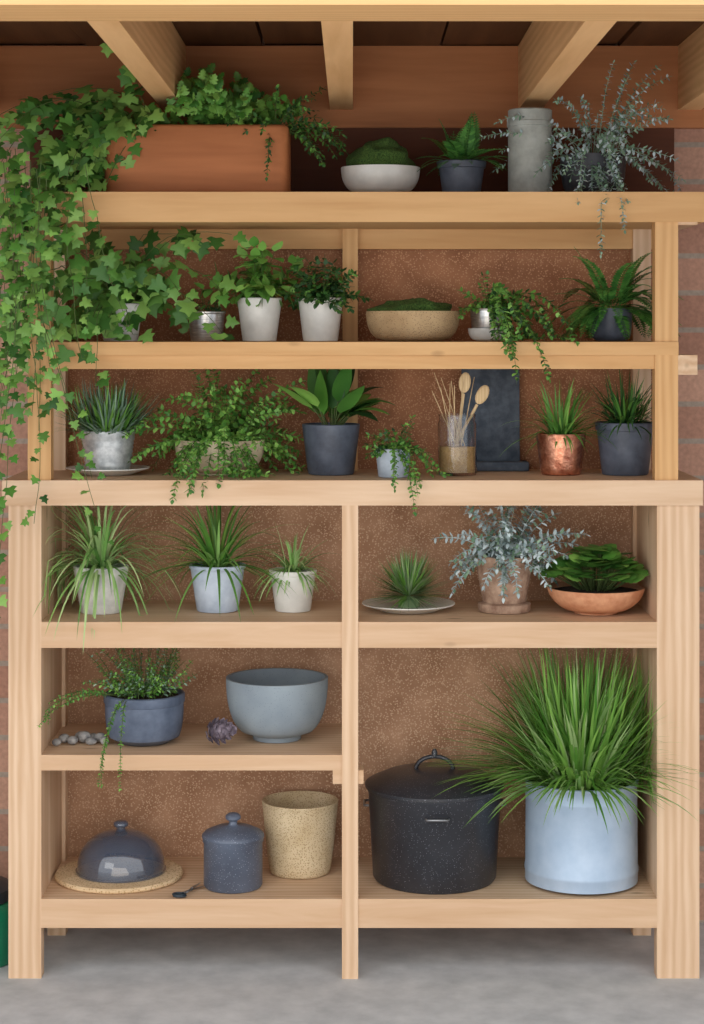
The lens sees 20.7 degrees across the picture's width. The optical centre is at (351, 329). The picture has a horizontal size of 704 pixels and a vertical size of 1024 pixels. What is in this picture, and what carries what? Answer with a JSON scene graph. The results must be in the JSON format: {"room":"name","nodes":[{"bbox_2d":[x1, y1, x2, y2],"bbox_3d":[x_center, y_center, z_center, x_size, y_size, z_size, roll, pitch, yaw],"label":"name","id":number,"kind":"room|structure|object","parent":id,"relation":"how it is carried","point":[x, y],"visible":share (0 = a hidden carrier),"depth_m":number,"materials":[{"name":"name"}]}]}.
{"room":"garden shed","nodes":[
{"label":"garden shed","id":0,"kind":"room"},
{"bbox_2d":[0,923,703,1023],"bbox_3d":[0.000,1.730,-1.665,18.000,0.100,14.670,0,0,0],"label":"floor","id":1,"kind":"structure","parent":0,"point":[91,975],"depth_m":4.99,"materials":[{"name":"concrete"}]},
{"bbox_2d":[0,876,7,966],"bbox_3d":[-1.129,1.539,5.170,0.478,0.280,0.280,0,0,0],"label":"watering can","id":2,"kind":"object","parent":1,"relation":"on","point":[3,881],"visible":0.48,"depth_m":5.10,"materials":[{"name":"teal plastic"}]},
{"bbox_2d":[2,192,703,978],"bbox_3d":[0.004,0.661,5.202,1.817,2.038,0.420,0,0,0],"label":"wooden shelving unit","id":3,"kind":"object","parent":1,"relation":"on","point":[392,678],"visible":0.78,"depth_m":5.11,"materials":[{"name":"brown wood"}]},
{"bbox_2d":[52,731,108,745],"bbox_3d":[-0.723,1.084,5.141,0.151,0.030,0.087,0,0,-7],"label":"pile","id":4,"kind":"object","parent":3,"relation":"on","point":[86,737],"visible":0.93,"depth_m":5.13,"materials":[{"name":"stone"}]},
{"bbox_2d":[33,506,183,648],"bbox_3d":[-0.622,0.647,5.134,0.405,0.378,0.518,0,0,0],"label":"spider plant","id":5,"kind":"object","parent":3,"relation":"on","point":[100,582],"visible":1,"depth_m":5.12,"materials":[{"name":"green plant"}]},
{"bbox_2d":[54,378,163,475],"bbox_3d":[-0.659,0.255,5.185,0.379,0.266,0.398,0,0,0],"label":"succulent plant","id":6,"kind":"object","parent":3,"relation":"on","point":[105,425],"visible":0.9,"depth_m":5.13,"materials":[{"name":"green plant"}]},
{"bbox_2d":[37,648,199,791],"bbox_3d":[-0.622,1.004,5.088,0.440,0.352,0.295,0,0,-38],"label":"plant","id":7,"kind":"object","parent":3,"relation":"on","point":[150,713],"visible":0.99,"depth_m":5.08,"materials":[{"name":"green plant"}]},
{"bbox_2d":[55,858,182,893],"bbox_3d":[-0.628,1.466,5.205,0.344,0.014,0.344,0,0,0],"label":"woven placemat","id":8,"kind":"object","parent":3,"relation":"on","point":[66,876],"visible":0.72,"depth_m":5.09,"materials":[{"name":"wicker"}]},
{"bbox_2d":[75,819,165,882],"bbox_3d":[-0.623,1.389,5.205,0.244,0.135,0.244,0,0,0],"label":"glass cloche","id":9,"kind":"object","parent":8,"relation":"on","point":[120,854],"visible":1,"depth_m":5.13,"materials":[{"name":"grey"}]},
{"bbox_2d":[0,223,246,387],"bbox_3d":[-0.623,-0.063,5.102,0.697,0.426,0.486,0,0,0],"label":"ivy plant","id":10,"kind":"object","parent":3,"relation":"on","point":[150,292],"visible":0.88,"depth_m":5.06,"materials":[{"name":"green plant"}]},
{"bbox_2d":[0,43,348,617],"bbox_3d":[-0.505,0.050,5.061,0.997,1.608,0.656,0,0,0],"label":"planter","id":11,"kind":"object","parent":3,"relation":"on","point":[225,144],"visible":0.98,"depth_m":5.07,"materials":[{"name":"brown ceramic"}]},
{"bbox_2d":[172,882,203,897],"bbox_3d":[-0.420,1.465,5.053,0.038,0.011,0.132,0,0,34],"label":"spoon","id":12,"kind":"object","parent":3,"relation":"on","point":[183,894],"visible":1,"depth_m":5.02,"materials":[{"name":"black metal"}]},
{"bbox_2d":[189,298,226,340],"bbox_3d":[-0.388,-0.039,5.205,0.114,0.136,0.115,0,0,0],"label":"plant","id":13,"kind":"object","parent":3,"relation":"on","point":[197,333],"visible":0.81,"depth_m":5.16,"materials":[{"name":"green plant"}]},
{"bbox_2d":[122,369,306,503],"bbox_3d":[-0.360,0.260,5.186,0.488,0.381,0.524,0,0,35],"label":"fern","id":14,"kind":"object","parent":3,"relation":"on","point":[223,447],"visible":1,"depth_m":5.12,"materials":[{"name":"green plant"}]},
{"bbox_2d":[127,506,307,621],"bbox_3d":[-0.357,0.610,5.179,0.509,0.297,0.427,0,0,0],"label":"spider plant","id":15,"kind":"object","parent":3,"relation":"on","point":[217,580],"visible":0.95,"depth_m":5.15,"materials":[{"name":"green plant"}]},
{"bbox_2d":[205,717,236,744],"bbox_3d":[-0.346,1.054,5.070,0.076,0.074,0.074,0,0,-21],"label":"pine cone","id":16,"kind":"object","parent":3,"relation":"on","point":[218,729],"visible":1,"depth_m":5.06,"materials":[{"name":"purple plant"}]},
{"bbox_2d":[202,812,263,893],"bbox_3d":[-0.315,1.376,5.115,0.165,0.193,0.165,0,0,0],"label":"canister","id":17,"kind":"object","parent":3,"relation":"on","point":[232,849],"visible":1,"depth_m":5.05,"materials":[{"name":"ceramic"}]},
{"bbox_2d":[184,236,314,340],"bbox_3d":[-0.262,-0.111,5.225,0.280,0.282,0.345,0,0,29],"label":"plant","id":18,"kind":"object","parent":3,"relation":"on","point":[259,309],"visible":0.94,"depth_m":5.16,"materials":[{"name":"green plant"}]},
{"bbox_2d":[226,668,327,742],"bbox_3d":[-0.202,1.017,5.200,0.275,0.165,0.275,0,0,0],"label":"stoneware bowl","id":19,"kind":"object","parent":3,"relation":"on","point":[270,705],"visible":1,"depth_m":5.10,"materials":[{"name":"grey ceramic"}]},
{"bbox_2d":[253,524,336,612],"bbox_3d":[-0.153,0.632,5.202,0.261,0.245,0.254,0,0,0],"label":"spider plant","id":20,"kind":"object","parent":3,"relation":"on","point":[301,578],"visible":1,"depth_m":5.16,"materials":[{"name":"green plant"}]},
{"bbox_2d":[262,791,337,879],"bbox_3d":[-0.141,1.375,5.250,0.208,0.195,0.208,0,0,0],"label":"planter","id":21,"kind":"object","parent":3,"relation":"on","point":[300,826],"visible":1,"depth_m":5.17,"materials":[{"name":"beige ceramic"}]},
{"bbox_2d":[279,256,372,340],"bbox_3d":[-0.078,-0.090,5.205,0.240,0.238,0.262,0,0,28],"label":"plant","id":22,"kind":"object","parent":3,"relation":"on","point":[320,308],"visible":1,"depth_m":5.16,"materials":[{"name":"green plant"}]},
{"bbox_2d":[273,369,393,475],"bbox_3d":[-0.050,0.236,5.199,0.338,0.303,0.299,0,0,0],"label":"plant","id":23,"kind":"object","parent":3,"relation":"on","point":[330,447],"visible":0.98,"depth_m":5.15,"materials":[{"name":"green plant"}]},
{"bbox_2d":[341,137,419,191],"bbox_3d":[0.077,-0.438,5.200,0.213,0.157,0.213,0,0,0],"label":"bowl planter","id":24,"kind":"object","parent":3,"relation":"on","point":[380,165],"visible":0.88,"depth_m":5.13,"materials":[{"name":"white ceramic"}]},
{"bbox_2d":[362,414,451,516],"bbox_3d":[0.132,0.351,5.069,0.209,0.258,0.281,0,0,-24],"label":"plant","id":25,"kind":"object","parent":3,"relation":"on","point":[393,459],"visible":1,"depth_m":5.06,"materials":[{"name":"green plant"}]},
{"bbox_2d":[362,547,456,613],"bbox_3d":[0.152,0.668,5.198,0.272,0.174,0.276,0,0,0],"label":"potted plant","id":26,"kind":"object","parent":3,"relation":"on","point":[409,580],"visible":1,"depth_m":5.18,"materials":[{"name":"green plant"}]},
{"bbox_2d":[366,298,459,340],"bbox_3d":[0.164,-0.029,5.200,0.253,0.116,0.253,0,0,0],"label":"moss bowl","id":27,"kind":"object","parent":3,"relation":"on","point":[417,319],"visible":1,"depth_m":5.11,"materials":[{"name":"stone"}]},
{"bbox_2d":[363,749,506,893],"bbox_3d":[0.222,1.300,5.192,0.385,0.346,0.379,0,0,0],"label":"stock pot","id":28,"kind":"object","parent":3,"relation":"on","point":[420,844],"visible":0.89,"depth_m":5.05,"materials":[{"name":"black metal"}]},
{"bbox_2d":[413,112,505,191],"bbox_3d":[0.292,-0.475,5.194,0.256,0.232,0.242,0,0,0],"label":"potted fern","id":29,"kind":"object","parent":3,"relation":"on","point":[463,172],"visible":0.99,"depth_m":5.16,"materials":[{"name":"green plant"}]},
{"bbox_2d":[432,372,488,475],"bbox_3d":[0.283,0.250,5.173,0.138,0.275,0.108,0,0,-43],"label":"jar","id":30,"kind":"object","parent":3,"relation":"on","point":[456,432],"visible":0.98,"depth_m":5.13,"materials":[{"name":"clear glass"}]},
{"bbox_2d":[461,369,528,470],"bbox_3d":[0.396,0.230,5.336,0.182,0.315,0.071,0,0,0],"label":"slate board","id":31,"kind":"object","parent":3,"relation":"on","point":[502,404],"visible":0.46,"depth_m":5.35,"materials":[{"name":"grey stone"}]},
{"bbox_2d":[431,506,590,613],"bbox_3d":[0.404,0.605,5.178,0.365,0.299,0.428,0,0,44],"label":"leaf plant","id":32,"kind":"object","parent":3,"relation":"on","point":[504,568],"visible":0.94,"depth_m":5.13,"materials":[{"name":"plant"}]},
{"bbox_2d":[458,270,579,382],"bbox_3d":[0.422,-0.011,5.112,0.264,0.300,0.457,0,0,-28],"label":"plant","id":33,"kind":"object","parent":3,"relation":"on","point":[491,320],"visible":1,"depth_m":5.08,"materials":[{"name":"green plant"}]},
{"bbox_2d":[507,108,552,191],"bbox_3d":[0.480,-0.476,5.200,0.124,0.234,0.124,0,0,18],"label":"vase","id":34,"kind":"object","parent":3,"relation":"on","point":[527,152],"visible":0.77,"depth_m":5.15,"materials":[{"name":"grey ceramic"}]},
{"bbox_2d":[499,376,616,475],"bbox_3d":[0.556,0.256,5.196,0.336,0.263,0.320,0,0,0],"label":"plant","id":35,"kind":"object","parent":3,"relation":"on","point":[560,449],"visible":1,"depth_m":5.15,"materials":[{"name":"green plant"}]},
{"bbox_2d":[422,648,702,893],"bbox_3d":[0.527,1.150,5.064,0.757,0.633,0.680,0,0,-3],"label":"ornamental grass","id":36,"kind":"object","parent":3,"relation":"on","point":[581,819],"depth_m":5.04,"materials":[{"name":"plant"}]},
{"bbox_2d":[480,60,685,258],"bbox_3d":[0.617,-0.458,5.096,0.564,0.553,0.376,0,0,0],"label":"trailing plant","id":37,"kind":"object","parent":3,"relation":"on","point":[582,171],"visible":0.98,"depth_m":5.11,"materials":[{"name":"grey plant"}]},
{"bbox_2d":[540,543,648,615],"bbox_3d":[0.644,0.664,5.162,0.286,0.182,0.282,0,0,0],"label":"plant","id":38,"kind":"object","parent":3,"relation":"on","point":[604,596],"visible":0.98,"depth_m":5.10,"materials":[{"name":"green plant"}]},
{"bbox_2d":[543,247,682,340],"bbox_3d":[0.709,-0.089,5.201,0.381,0.274,0.350,0,0,0],"label":"potted fern","id":39,"kind":"object","parent":3,"relation":"on","point":[614,323],"visible":0.83,"depth_m":5.15,"materials":[{"name":"green plant"}]},
{"bbox_2d":[575,369,681,475],"bbox_3d":[0.746,0.234,5.191,0.354,0.307,0.359,0,0,0],"label":"potted plant","id":40,"kind":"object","parent":3,"relation":"on","point":[632,438],"depth_m":5.14,"materials":[{"name":"grey ceramic"}]},
{"bbox_2d":[0,36,703,922],"bbox_3d":[0.000,0.380,5.570,6.000,2.600,0.200,0,0,0],"label":"wall","id":41,"kind":"structure","parent":0,"point":[688,143],"depth_m":5.47,"materials":[{"name":"brick"}]},
{"bbox_2d":[0,46,703,128],"bbox_3d":[0.000,-0.685,5.452,6.000,0.230,0.035,0,0,0],"label":"trim","id":42,"kind":"structure","parent":41,"relation":"attached to","point":[394,86],"depth_m":5.43,"materials":[{"name":"brown wood"}]},
{"bbox_2d":[30,128,673,191],"bbox_3d":[0.000,-0.445,5.460,1.820,0.250,0.020,0,0,0],"label":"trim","id":43,"kind":"structure","parent":41,"relation":"attached to","point":[307,175],"depth_m":5.45,"materials":[{"name":"brown wood"}]},
{"bbox_2d":[0,21,703,45],"bbox_3d":[0.000,-0.860,4.535,6.000,0.120,1.870,0,0,0],"label":"ceiling","id":44,"kind":"structure","parent":0,"point":[192,33],"depth_m":5.22,"materials":[{"name":"brown wood"}]},
{"bbox_2d":[87,21,185,109],"bbox_3d":[-0.500,-0.710,4.610,0.064,0.180,1.720,0,0,0],"label":"ceiling beam","id":45,"kind":"structure","parent":44,"relation":"attached to","point":[154,52],"depth_m":4.63,"materials":[{"name":"brown wood"}]},
{"bbox_2d":[321,21,352,109],"bbox_3d":[-0.030,-0.710,4.610,0.064,0.180,1.720,0,0,0],"label":"ceiling beam","id":46,"kind":"structure","parent":44,"relation":"attached to","point":[337,35],"depth_m":4.46,"materials":[{"name":"brown wood"}]},
{"bbox_2d":[518,21,616,107],"bbox_3d":[0.500,-0.710,4.610,0.064,0.180,1.720,0,0,0],"label":"ceiling beam","id":47,"kind":"structure","parent":44,"relation":"attached to","point":[549,52],"depth_m":4.68,"materials":[{"name":"brown wood"}]},
{"bbox_2d":[678,24,703,109],"bbox_3d":[0.950,-0.710,4.610,0.064,0.180,1.720,0,0,0],"label":"ceiling beam","id":48,"kind":"structure","parent":44,"relation":"attached to","point":[691,50],"depth_m":5.23,"materials":[{"name":"brown wood"}]},
{"bbox_2d":[0,0,703,20],"bbox_3d":[0.000,-0.760,3.655,6.000,0.320,0.190,0,0,0],"label":"ceiling beam","id":49,"kind":"structure","parent":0,"point":[10,10],"depth_m":3.62,"materials":[{"name":"beige wood"}]}
]}

